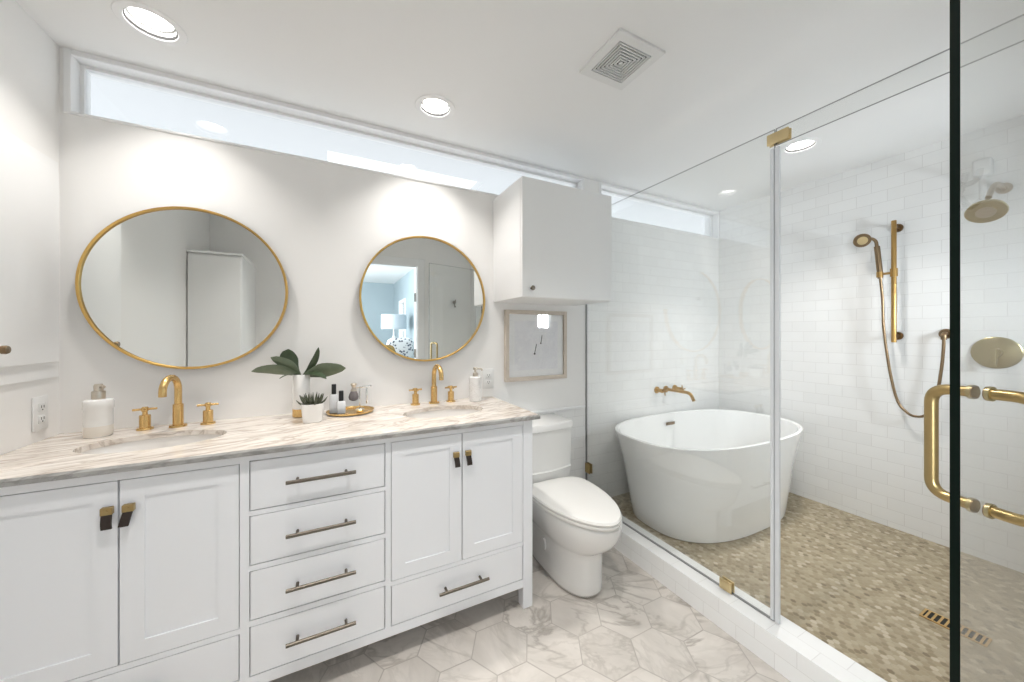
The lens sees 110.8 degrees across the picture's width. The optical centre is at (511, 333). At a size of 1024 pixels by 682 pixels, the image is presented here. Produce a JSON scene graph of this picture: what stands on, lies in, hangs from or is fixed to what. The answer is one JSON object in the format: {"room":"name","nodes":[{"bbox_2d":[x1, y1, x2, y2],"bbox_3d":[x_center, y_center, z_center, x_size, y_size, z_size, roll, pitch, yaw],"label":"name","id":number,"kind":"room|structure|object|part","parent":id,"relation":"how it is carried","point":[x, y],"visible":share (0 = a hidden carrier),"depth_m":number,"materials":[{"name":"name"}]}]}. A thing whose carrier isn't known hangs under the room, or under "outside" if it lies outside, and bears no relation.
{"room":"bathroom","nodes":[
{"label":"bathroom","id":0,"kind":"room"},
{"bbox_2d":[0,0,58,454],"bbox_3d":[-1.652,0.035,1.058,0.188,2.431,0.463,0,0,-27],"label":"wall","id":1,"kind":"structure","parent":0,"point":[29,57],"depth_m":1.17,"materials":[{"name":"white paint"}]},
{"bbox_2d":[32,395,47,431],"bbox_3d":[-1.622,0.273,1.217,0.009,0.116,0.070,0,0,-27],"label":"outlet","id":2,"kind":"object","parent":1,"relation":"attached to","point":[39,404],"visible":1,"depth_m":1.21,"materials":[{"name":"white plastic"}]},
{"bbox_2d":[38,414,45,423],"bbox_3d":[-1.620,0.293,1.218,0.004,0.028,0.034,0,0,-27],"label":"socket","id":3,"kind":"object","parent":2,"relation":"attached to","point":[41,417],"depth_m":1.22,"materials":[{"name":"white plastic"}]},
{"bbox_2d":[38,402,45,411],"bbox_3d":[-1.620,0.253,1.218,0.004,0.028,0.034,0,0,-27],"label":"socket","id":4,"kind":"object","parent":2,"relation":"attached to","point":[41,405],"depth_m":1.22,"materials":[{"name":"white plastic"}]},
{"bbox_2d":[0,127,58,385],"bbox_3d":[-1.545,-0.234,1.111,0.050,0.782,0.430,0,0,-27],"label":"upper cabinet","id":5,"kind":"object","parent":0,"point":[29,179],"visible":1,"depth_m":1.16,"materials":[{"name":"white paint"}]},
{"bbox_3d":[-1.497,0.047,1.032,0.037,0.026,0.026,0,0,-27],"label":"knob","id":6,"kind":"part","parent":5,"relation":"part of","materials":[{"name":"gold metal"}]},
{"bbox_2d":[59,47,718,496],"bbox_3d":[-0.006,0.035,2.221,4.220,2.431,0.120,0,0,-27],"label":"wall","id":7,"kind":"structure","parent":0,"point":[324,223],"depth_m":1.74,"materials":[{"name":"white paint"}]},
{"bbox_2d":[75,206,287,368],"bbox_3d":[-1.322,-0.188,1.467,0.666,0.666,0.030,0,0,-27],"label":"round mirror","id":8,"kind":"object","parent":7,"relation":"attached to","point":[176,287],"visible":1,"depth_m":1.44,"materials":[{"name":"gold metal"}]},
{"bbox_2d":[63,47,583,195],"bbox_3d":[-0.612,-0.941,1.910,2.416,0.241,0.126,0,0,-27],"label":"window","id":9,"kind":"structure","parent":7,"relation":"in","point":[78,66],"depth_m":1.60,"materials":[{"name":"white paint"}]},
{"bbox_2d":[359,236,484,360],"bbox_3d":[-0.460,-0.188,1.905,0.670,0.670,0.030,0,0,-27],"label":"round mirror","id":10,"kind":"object","parent":7,"relation":"attached to","point":[421,298],"visible":1,"depth_m":1.89,"materials":[{"name":"gold metal"}]},
{"bbox_2d":[483,369,493,388],"bbox_3d":[-0.139,0.264,2.080,0.070,0.116,0.009,0,0,-27],"label":"outlet","id":11,"kind":"object","parent":7,"relation":"attached to","point":[488,374],"visible":0.98,"depth_m":2.08,"materials":[{"name":"white plastic"}]},
{"bbox_2d":[504,310,566,381],"bbox_3d":[0.157,0.072,2.222,0.446,0.434,0.024,0,0,-27],"label":"framed print","id":12,"kind":"object","parent":7,"relation":"attached to","point":[535,342],"visible":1,"depth_m":2.22,"materials":[{"name":"white paper"}]},
{"bbox_2d":[493,176,610,305],"bbox_3d":[0.238,-0.491,2.060,0.590,0.608,0.386,0,0,-27],"label":"upper cabinet","id":13,"kind":"object","parent":7,"relation":"attached to","point":[552,241],"visible":1,"depth_m":1.90,"materials":[{"name":"white paint"}]},
{"bbox_2d":[531,405,585,412],"bbox_3d":[0.188,0.494,2.247,0.695,0.016,0.010,0,0,-27],"label":"trim","id":14,"kind":"structure","parent":7,"relation":"attached to","point":[582,406],"depth_m":2.30,"materials":[{"name":"white paint"}]},
{"bbox_2d":[599,182,718,238],"bbox_3d":[1.175,-0.941,2.818,1.333,0.241,0.126,0,0,-27],"label":"window","id":15,"kind":"structure","parent":7,"relation":"in","point":[711,217],"depth_m":2.82,"materials":[{"name":"white paint"}]},
{"bbox_2d":[654,385,695,401],"bbox_3d":[1.260,0.446,2.653,0.264,0.093,0.254,0,0,-27],"label":"tub faucet","id":16,"kind":"object","parent":7,"relation":"attached to","point":[674,388],"visible":1,"depth_m":2.68,"materials":[{"name":"gold metal"}]},
{"bbox_2d":[15,0,1023,210],"bbox_3d":[0.498,-1.141,1.229,4.220,0.160,2.380,0,0,-27],"label":"ceiling","id":17,"kind":"structure","parent":0,"point":[729,74],"depth_m":1.44,"materials":[{"name":"white paint"}]},
{"bbox_2d":[110,0,187,45],"bbox_3d":[-1.236,-1.089,1.212,0.186,0.064,0.186,0,0,-27],"label":"recessed light","id":18,"kind":"object","parent":17,"relation":"in","point":[147,21],"visible":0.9,"depth_m":1.22,"materials":[{"name":"white paint"}]},
{"bbox_2d":[415,94,454,119],"bbox_3d":[-0.359,-1.089,1.657,0.186,0.064,0.186,0,0,-27],"label":"recessed light","id":19,"kind":"object","parent":17,"relation":"in","point":[433,106],"visible":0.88,"depth_m":1.68,"materials":[{"name":"white paint"}]},
{"bbox_2d":[579,28,664,89],"bbox_3d":[0.423,-1.055,1.376,0.226,0.010,0.226,0,0,-27],"label":"ceiling vent","id":20,"kind":"object","parent":17,"relation":"in","point":[625,56],"visible":1,"depth_m":1.36,"materials":[{"name":"white plastic"}]},
{"bbox_2d":[593,41,649,81],"bbox_3d":[0.423,-1.054,1.376,0.150,0.007,0.150,0,0,-27],"label":"grille","id":21,"kind":"object","parent":20,"relation":"attached to","point":[623,59],"depth_m":1.37,"materials":[{"name":"white plastic"}]},
{"bbox_2d":[781,137,821,154],"bbox_3d":[1.629,-1.089,1.999,0.186,0.064,0.186,0,0,-27],"label":"recessed light","id":22,"kind":"object","parent":17,"relation":"in","point":[805,144],"visible":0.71,"depth_m":2.02,"materials":[{"name":"white paint"}]},
{"bbox_2d":[269,547,789,681],"bbox_3d":[-0.230,1.280,0.848,2.578,0.060,2.360,0,0,-27],"label":"floor","id":23,"kind":"structure","parent":0,"point":[635,629],"depth_m":1.43,"materials":[{"name":"tile"}]},
{"bbox_2d":[0,420,531,681],"bbox_3d":[-0.772,0.819,1.448,1.705,0.862,0.544,0,0,-27],"label":"vanity cabinet","id":24,"kind":"object","parent":23,"relation":"on","point":[271,566],"visible":0.95,"depth_m":1.16,"materials":[{"name":"white paint"}]},
{"bbox_3d":[-1.253,0.681,0.951,0.283,0.525,0.020,0,0,-27],"label":"door","id":25,"kind":"part","parent":24,"relation":"part of","materials":[{"name":"white paint"}]},
{"bbox_3d":[-1.129,1.036,1.013,0.559,0.143,0.019,0,0,-27],"label":"drawer","id":26,"kind":"part","parent":24,"relation":"part of","materials":[{"name":"white paint"}]},
{"bbox_3d":[-1.001,0.681,1.079,0.274,0.525,0.020,0,0,-27],"label":"door","id":27,"kind":"part","parent":24,"relation":"part of","materials":[{"name":"white paint"}]},
{"bbox_2d":[0,396,539,487],"bbox_3d":[-0.771,0.379,1.460,1.745,0.019,0.543,0,0,-27],"label":"countertop","id":28,"kind":"structure","parent":24,"relation":"on","point":[57,457],"depth_m":1.26,"materials":[{"name":"stone"}]},
{"bbox_2d":[82,384,114,438],"bbox_3d":[-1.491,0.274,1.275,0.078,0.188,0.078,0,0,-27],"label":"soap dispenser","id":29,"kind":"object","parent":28,"relation":"on","point":[98,411],"visible":1,"depth_m":1.25,"materials":[{"name":"white ceramic"}]},
{"bbox_2d":[80,434,221,453],"bbox_3d":[-1.231,0.459,1.225,0.420,0.139,0.280,0,0,-27],"label":"sink basin","id":30,"kind":"object","parent":28,"relation":"in","point":[155,443],"visible":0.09,"depth_m":1.31,"materials":[{"name":"white ceramic"}]},
{"bbox_2d":[132,375,218,430],"bbox_3d":[-1.315,0.263,1.373,0.258,0.212,0.145,0,0,-27],"label":"faucet","id":31,"kind":"object","parent":28,"relation":"on","point":[178,406],"visible":1,"depth_m":1.39,"materials":[{"name":"gold metal"}]},
{"bbox_3d":[-1.417,0.297,1.364,0.054,0.031,0.054,0,0,9],"label":"cross lever","id":32,"kind":"part","parent":31,"relation":"part of","materials":[{"name":"gold metal"}]},
{"bbox_3d":[-1.311,0.263,1.371,0.056,0.212,0.139,0,0,-27],"label":"spout","id":33,"kind":"part","parent":31,"relation":"part of","materials":[{"name":"gold metal"}]},
{"bbox_3d":[-1.247,0.297,1.450,0.054,0.031,0.054,0,0,9],"label":"cross lever","id":34,"kind":"part","parent":31,"relation":"part of","materials":[{"name":"gold metal"}]},
{"bbox_2d":[251,347,345,417],"bbox_3d":[-0.935,0.215,1.567,0.356,0.308,0.112,0,0,-27],"label":"potted orchid","id":35,"kind":"object","parent":28,"relation":"on","point":[287,363],"visible":0.88,"depth_m":1.56,"materials":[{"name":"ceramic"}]},
{"bbox_2d":[296,393,327,422],"bbox_3d":[-0.845,0.306,1.497,0.107,0.125,0.111,0,0,-8],"label":"potted succulent","id":36,"kind":"object","parent":28,"relation":"on","point":[312,410],"visible":1,"depth_m":1.46,"materials":[{"name":"white ceramic"}]},
{"bbox_2d":[301,402,323,422],"bbox_3d":[-0.841,0.330,1.493,0.085,0.076,0.085,0,0,-27],"label":"pot","id":37,"kind":"object","parent":36,"relation":"on","point":[312,412],"depth_m":1.46,"materials":[{"name":"white ceramic"}]},
{"bbox_2d":[326,406,373,416],"bbox_3d":[-0.756,0.362,1.655,0.207,0.012,0.188,0,0,-27],"label":"tray","id":38,"kind":"object","parent":28,"relation":"on","point":[350,410],"visible":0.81,"depth_m":1.64,"materials":[{"name":"gold metal"}]},
{"bbox_2d":[329,384,337,412],"bbox_3d":[-0.827,0.300,1.641,0.037,0.132,0.030,0,0,-27],"label":"perfume bottle","id":39,"kind":"object","parent":38,"relation":"on","point":[333,398],"visible":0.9,"depth_m":1.63,"materials":[{"name":"white glass"}]},
{"bbox_2d":[337,390,345,413],"bbox_3d":[-0.786,0.314,1.627,0.037,0.104,0.030,0,0,-27],"label":"perfume bottle","id":40,"kind":"object","parent":38,"relation":"on","point":[341,404],"visible":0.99,"depth_m":1.62,"materials":[{"name":"white glass"}]},
{"bbox_2d":[355,386,365,409],"bbox_3d":[-0.732,0.309,1.703,0.062,0.113,0.042,0,0,-27],"label":"stand","id":41,"kind":"object","parent":38,"relation":"on","point":[359,387],"visible":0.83,"depth_m":1.70,"materials":[{"name":"silver metal"}]},
{"bbox_2d":[349,383,358,400],"bbox_3d":[-0.752,0.276,1.679,0.045,0.084,0.045,0,0,-27],"label":"brush","id":42,"kind":"object","parent":41,"relation":"hanging from","point":[353,396],"visible":1,"depth_m":1.67,"materials":[{"name":"silver metal"}]},
{"bbox_3d":[-0.752,0.253,1.679,0.029,0.038,0.029,0,0,-27],"label":"handle","id":43,"kind":"part","parent":42,"relation":"part of","materials":[{"name":"silver metal"}]},
{"bbox_2d":[362,385,371,402],"bbox_3d":[-0.701,0.292,1.707,0.042,0.087,0.018,0,0,-27],"label":"razor","id":44,"kind":"object","parent":41,"relation":"hanging from","point":[363,386],"visible":1,"depth_m":1.70,"materials":[{"name":"silver metal"}]},
{"bbox_3d":[-0.701,0.297,1.708,0.010,0.078,0.010,0,0,-27],"label":"handle","id":45,"kind":"part","parent":44,"relation":"part of","materials":[{"name":"silver metal"}]},
{"bbox_2d":[409,364,456,405],"bbox_3d":[-0.417,0.263,1.881,0.208,0.212,0.167,0,0,9],"label":"faucet","id":46,"kind":"object","parent":28,"relation":"on","point":[415,397],"visible":1,"depth_m":1.87,"materials":[{"name":"gold metal"}]},
{"bbox_3d":[-0.502,0.297,1.838,0.054,0.031,0.054,0,0,9],"label":"cross lever","id":47,"kind":"part","parent":46,"relation":"part of","materials":[{"name":"gold metal"}]},
{"bbox_3d":[-0.397,0.263,1.845,0.056,0.212,0.139,0,0,-27],"label":"spout","id":48,"kind":"part","parent":46,"relation":"part of","materials":[{"name":"gold metal"}]},
{"bbox_3d":[-0.332,0.297,1.924,0.054,0.031,0.054,0,0,9],"label":"cross lever","id":49,"kind":"part","parent":46,"relation":"part of","materials":[{"name":"gold metal"}]},
{"bbox_2d":[406,409,479,417],"bbox_3d":[-0.322,0.459,1.687,0.420,0.139,0.280,0,0,-27],"label":"sink basin","id":50,"kind":"object","parent":28,"relation":"in","point":[448,412],"visible":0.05,"depth_m":1.81,"materials":[{"name":"white ceramic"}]},
{"bbox_2d":[469,367,482,401],"bbox_3d":[-0.202,0.276,1.948,0.069,0.184,0.069,0,0,-27],"label":"soap dispenser","id":51,"kind":"object","parent":28,"relation":"on","point":[475,381],"visible":1,"depth_m":1.92,"materials":[{"name":"grey ceramic"}]},
{"bbox_2d":[469,376,481,401],"bbox_3d":[-0.202,0.301,1.948,0.069,0.134,0.069,0,0,-27],"label":"bottle","id":52,"kind":"object","parent":51,"relation":"on","point":[475,382],"depth_m":1.92,"materials":[{"name":"grey ceramic"}]},
{"bbox_3d":[-0.668,1.032,1.247,0.412,0.157,0.019,0,0,-27],"label":"drawer","id":53,"kind":"part","parent":24,"relation":"part of","materials":[{"name":"white paint"}]},
{"bbox_3d":[-0.668,0.851,1.247,0.412,0.156,0.019,0,0,-27],"label":"drawer","id":54,"kind":"part","parent":24,"relation":"part of","materials":[{"name":"white paint"}]},
{"bbox_3d":[-0.668,0.672,1.247,0.412,0.156,0.019,0,0,-27],"label":"drawer","id":55,"kind":"part","parent":24,"relation":"part of","materials":[{"name":"white paint"}]},
{"bbox_3d":[-0.668,0.494,1.247,0.412,0.158,0.019,0,0,-27],"label":"drawer","id":56,"kind":"part","parent":24,"relation":"part of","materials":[{"name":"white paint"}]},
{"bbox_3d":[-0.656,1.030,1.223,0.212,0.012,0.037,0,0,-27],"label":"bar pull","id":57,"kind":"part","parent":24,"relation":"part of","materials":[{"name":"brown metal"}]},
{"bbox_3d":[-0.656,0.849,1.223,0.212,0.012,0.037,0,0,-27],"label":"bar pull","id":58,"kind":"part","parent":24,"relation":"part of","materials":[{"name":"brown metal"}]},
{"bbox_3d":[-0.656,0.670,1.223,0.212,0.012,0.037,0,0,-27],"label":"bar pull","id":59,"kind":"part","parent":24,"relation":"part of","materials":[{"name":"brown metal"}]},
{"bbox_3d":[-0.656,0.492,1.223,0.212,0.012,0.037,0,0,-27],"label":"bar pull","id":60,"kind":"part","parent":24,"relation":"part of","materials":[{"name":"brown metal"}]},
{"bbox_3d":[-0.338,0.677,1.415,0.279,0.526,0.020,0,0,-27],"label":"door","id":61,"kind":"part","parent":24,"relation":"part of","materials":[{"name":"white paint"}]},
{"bbox_3d":[-0.209,1.036,1.480,0.566,0.149,0.019,0,0,-27],"label":"drawer","id":62,"kind":"part","parent":24,"relation":"part of","materials":[{"name":"white paint"}]},
{"bbox_3d":[-0.197,1.034,1.456,0.212,0.012,0.037,0,0,-27],"label":"bar pull","id":63,"kind":"part","parent":24,"relation":"part of","materials":[{"name":"brown metal"}]},
{"bbox_3d":[-0.083,0.677,1.545,0.285,0.526,0.020,0,0,-27],"label":"door","id":64,"kind":"part","parent":24,"relation":"part of","materials":[{"name":"white paint"}]},
{"bbox_3d":[0.062,0.819,1.635,0.049,0.862,0.049,0,0,-27],"label":"leg","id":65,"kind":"part","parent":24,"relation":"part of","materials":[{"name":"white paint"}]},
{"bbox_2d":[532,413,622,597],"bbox_3d":[0.276,0.882,1.868,0.398,0.736,0.755,0,0,-27],"label":"toilet","id":66,"kind":"object","parent":23,"relation":"on","point":[574,521],"visible":0.8,"depth_m":1.74,"materials":[{"name":"white ceramic"}]},
{"bbox_3d":[0.154,0.709,2.108,0.388,0.298,0.211,0,0,-27],"label":"tank","id":67,"kind":"part","parent":66,"relation":"part of","materials":[{"name":"white ceramic"}]},
{"bbox_3d":[0.155,0.537,2.105,0.398,0.046,0.223,0,0,-27],"label":"tank lid","id":68,"kind":"part","parent":66,"relation":"part of","materials":[{"name":"white ceramic"}]},
{"bbox_3d":[0.330,0.849,1.762,0.364,0.016,0.512,0,0,-27],"label":"seat","id":69,"kind":"part","parent":66,"relation":"part of","materials":[{"name":"white plastic"}]},
{"bbox_3d":[0.330,0.826,1.762,0.368,0.024,0.517,0,0,-27],"label":"lid","id":70,"kind":"part","parent":66,"relation":"part of","materials":[{"name":"white plastic"}]},
{"bbox_3d":[0.297,1.054,1.853,0.350,0.392,0.688,0,0,-27],"label":"bowl","id":71,"kind":"part","parent":66,"relation":"part of","materials":[{"name":"white ceramic"}]},
{"bbox_2d":[614,516,886,681],"bbox_3d":[0.979,1.198,1.464,0.135,0.144,2.123,0,0,-27],"label":"curb","id":72,"kind":"object","parent":23,"relation":"on","point":[789,649],"visible":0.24,"depth_m":1.44,"materials":[{"name":"white tile"}]},
{"bbox_2d":[585,129,780,623],"bbox_3d":[0.773,0.163,1.891,0.026,1.926,1.173,0,0,-27],"label":"shower frame","id":73,"kind":"object","parent":72,"relation":"on","point":[724,583],"visible":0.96,"depth_m":1.38,"materials":[{"name":"silver"}]},
{"bbox_3d":[0.769,0.162,1.898,0.008,1.924,1.152,0,0,-27],"label":"pane","id":74,"kind":"part","parent":73,"relation":"part of","materials":[{"name":"clear glass"}]},
{"bbox_2d":[767,14,1023,147],"bbox_3d":[1.243,-0.767,0.964,0.026,0.065,0.991,0,0,-27],"label":"transom","id":75,"kind":"object","parent":73,"relation":"attached to","point":[783,135],"visible":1,"depth_m":1.20,"materials":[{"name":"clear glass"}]},
{"bbox_2d":[611,492,1023,681],"bbox_3d":[1.657,1.236,1.808,1.387,0.148,2.123,0,0,-27],"label":"floor","id":76,"kind":"structure","parent":0,"point":[861,586],"depth_m":1.61,"materials":[{"name":"beige tile"}]},
{"bbox_2d":[615,409,802,542],"bbox_3d":[1.316,0.887,2.366,1.364,0.550,0.784,0,0,-27],"label":"bathtub","id":77,"kind":"object","parent":76,"relation":"on","point":[703,475],"visible":0.95,"depth_m":2.02,"materials":[{"name":"white ceramic"}]},
{"bbox_2d":[919,608,992,647],"bbox_3d":[1.751,1.160,1.400,0.074,0.004,0.170,0,0,-27],"label":"floor drain","id":78,"kind":"object","parent":76,"relation":"on","point":[968,633],"visible":0.84,"depth_m":1.39,"materials":[{"name":"gold metal"}]},
{"bbox_2d":[719,115,1023,572],"bbox_3d":[2.356,0.035,2.096,0.120,2.431,2.243,0,0,-27],"label":"wall","id":79,"kind":"structure","parent":0,"point":[858,453],"depth_m":2.15,"materials":[{"name":"white tile"}]},
{"bbox_2d":[876,220,903,341],"bbox_3d":[2.233,-0.306,2.083,0.130,0.712,0.064,0,0,-2],"label":"slide bar","id":80,"kind":"object","parent":79,"relation":"attached to","point":[895,227],"visible":1,"depth_m":2.06,"materials":[{"name":"gold metal"}]},
{"bbox_3d":[2.234,-0.306,2.068,0.023,0.712,0.023,0,0,-27],"label":"rail","id":81,"kind":"part","parent":80,"relation":"part of","materials":[{"name":"gold metal"}]},
{"bbox_2d":[853,234,945,417],"bbox_3d":[2.228,-0.066,2.051,0.361,1.080,0.075,0,0,42],"label":"shower","id":82,"kind":"object","parent":80,"relation":"attached to","point":[861,240],"visible":0.87,"depth_m":2.09,"materials":[{"name":"gold metal"}]},
{"bbox_3d":[2.165,-0.454,2.107,0.068,0.253,0.028,0,0,29],"label":"handle","id":83,"kind":"part","parent":82,"relation":"part of","materials":[{"name":"gold metal"}]},
{"bbox_2d":[938,329,949,339],"bbox_3d":[2.349,0.003,1.919,0.052,0.059,0.054,0,0,-27],"label":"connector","id":84,"kind":"object","parent":79,"relation":"attached to","point":[944,334],"visible":0.91,"depth_m":1.91,"materials":[{"name":"gold metal"}]},
{"bbox_2d":[972,157,993,200],"bbox_3d":[2.403,-0.784,1.804,0.059,0.207,0.060,0,0,-27],"label":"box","id":85,"kind":"object","parent":79,"relation":"attached to","point":[982,168],"visible":0.94,"depth_m":1.79,"materials":[{"name":"white plastic"}]},
{"bbox_2d":[964,182,1012,222],"bbox_3d":[2.290,-0.633,1.679,0.374,0.235,0.123,0,0,-27],"label":"shower","id":86,"kind":"object","parent":79,"relation":"attached to","point":[988,210],"visible":1,"depth_m":1.62,"materials":[{"name":"gold metal"}]},
{"bbox_3d":[2.168,-0.560,1.617,0.102,0.089,0.123,0,0,-27],"label":"spray plate","id":87,"kind":"part","parent":86,"relation":"part of","materials":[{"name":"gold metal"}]},
{"bbox_3d":[2.327,-0.686,1.698,0.291,0.129,0.052,0,0,-27],"label":"arm","id":88,"kind":"part","parent":86,"relation":"part of","materials":[{"name":"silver metal"}]},
{"bbox_2d":[971,337,1023,368],"bbox_3d":[2.421,0.095,1.773,0.055,0.160,0.160,0,0,-27],"label":"shower valve","id":89,"kind":"object","parent":79,"relation":"attached to","point":[991,352],"visible":1,"depth_m":1.77,"materials":[{"name":"gold metal"}]},
{"bbox_3d":[2.404,0.122,1.764,0.016,0.086,0.020,0,0,-27],"label":"lever","id":90,"kind":"part","parent":89,"relation":"part of","materials":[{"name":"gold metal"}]},
{"bbox_3d":[1.420,0.095,0.600,0.125,2.311,0.184,0,0,-27],"label":"pier","id":91,"kind":"object","parent":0,"visible":0},
{"bbox_2d":[924,0,1023,681],"bbox_3d":[1.041,0.195,0.629,0.683,1.841,0.138,0,0,-11],"label":"shower door","id":92,"kind":"structure","parent":91,"relation":"attached to","point":[954,389],"depth_m":0.57,"materials":[{"name":"clear glass"}]},
{"bbox_3d":[0.755,0.190,0.611,0.018,0.205,0.063,0,0,-11],"label":"pull handle","id":93,"kind":"part","parent":92,"relation":"part of","materials":[{"name":"gold metal"}]},
{"bbox_3d":[1.040,0.195,0.629,0.681,1.841,0.012,0,0,-11],"label":"pane","id":94,"kind":"part","parent":92,"relation":"part of","materials":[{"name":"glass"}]},
{"bbox_2d":[969,499,980,512],"bbox_3d":[0.761,0.283,0.581,0.022,0.022,0.002,0,0,-11],"label":"washer","id":95,"kind":"object","parent":92,"relation":"in","point":[974,504],"depth_m":0.58,"materials":[{"name":"gold metal"}]},
{"bbox_2d":[969,385,980,398],"bbox_3d":[0.761,0.096,0.581,0.022,0.022,0.002,0,0,-11],"label":"washer","id":96,"kind":"object","parent":92,"relation":"in","point":[974,391],"depth_m":0.58,"materials":[{"name":"gold metal"}]},
{"bbox_3d":[0.770,0.190,0.537,0.018,0.205,0.063,0,0,-11],"label":"pull handle","id":97,"kind":"part","parent":92,"relation":"part of","materials":[{"name":"gold metal"}]},
{"label":"outside","id":98,"kind":"structure","parent":0,"visible":0},
{"bbox_2d":[91,76,703,234],"bbox_3d":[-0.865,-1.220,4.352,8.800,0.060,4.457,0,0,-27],"label":"window","id":99,"kind":"structure","parent":98,"point":[110,99],"depth_m":2.13,"materials":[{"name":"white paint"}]}
]}

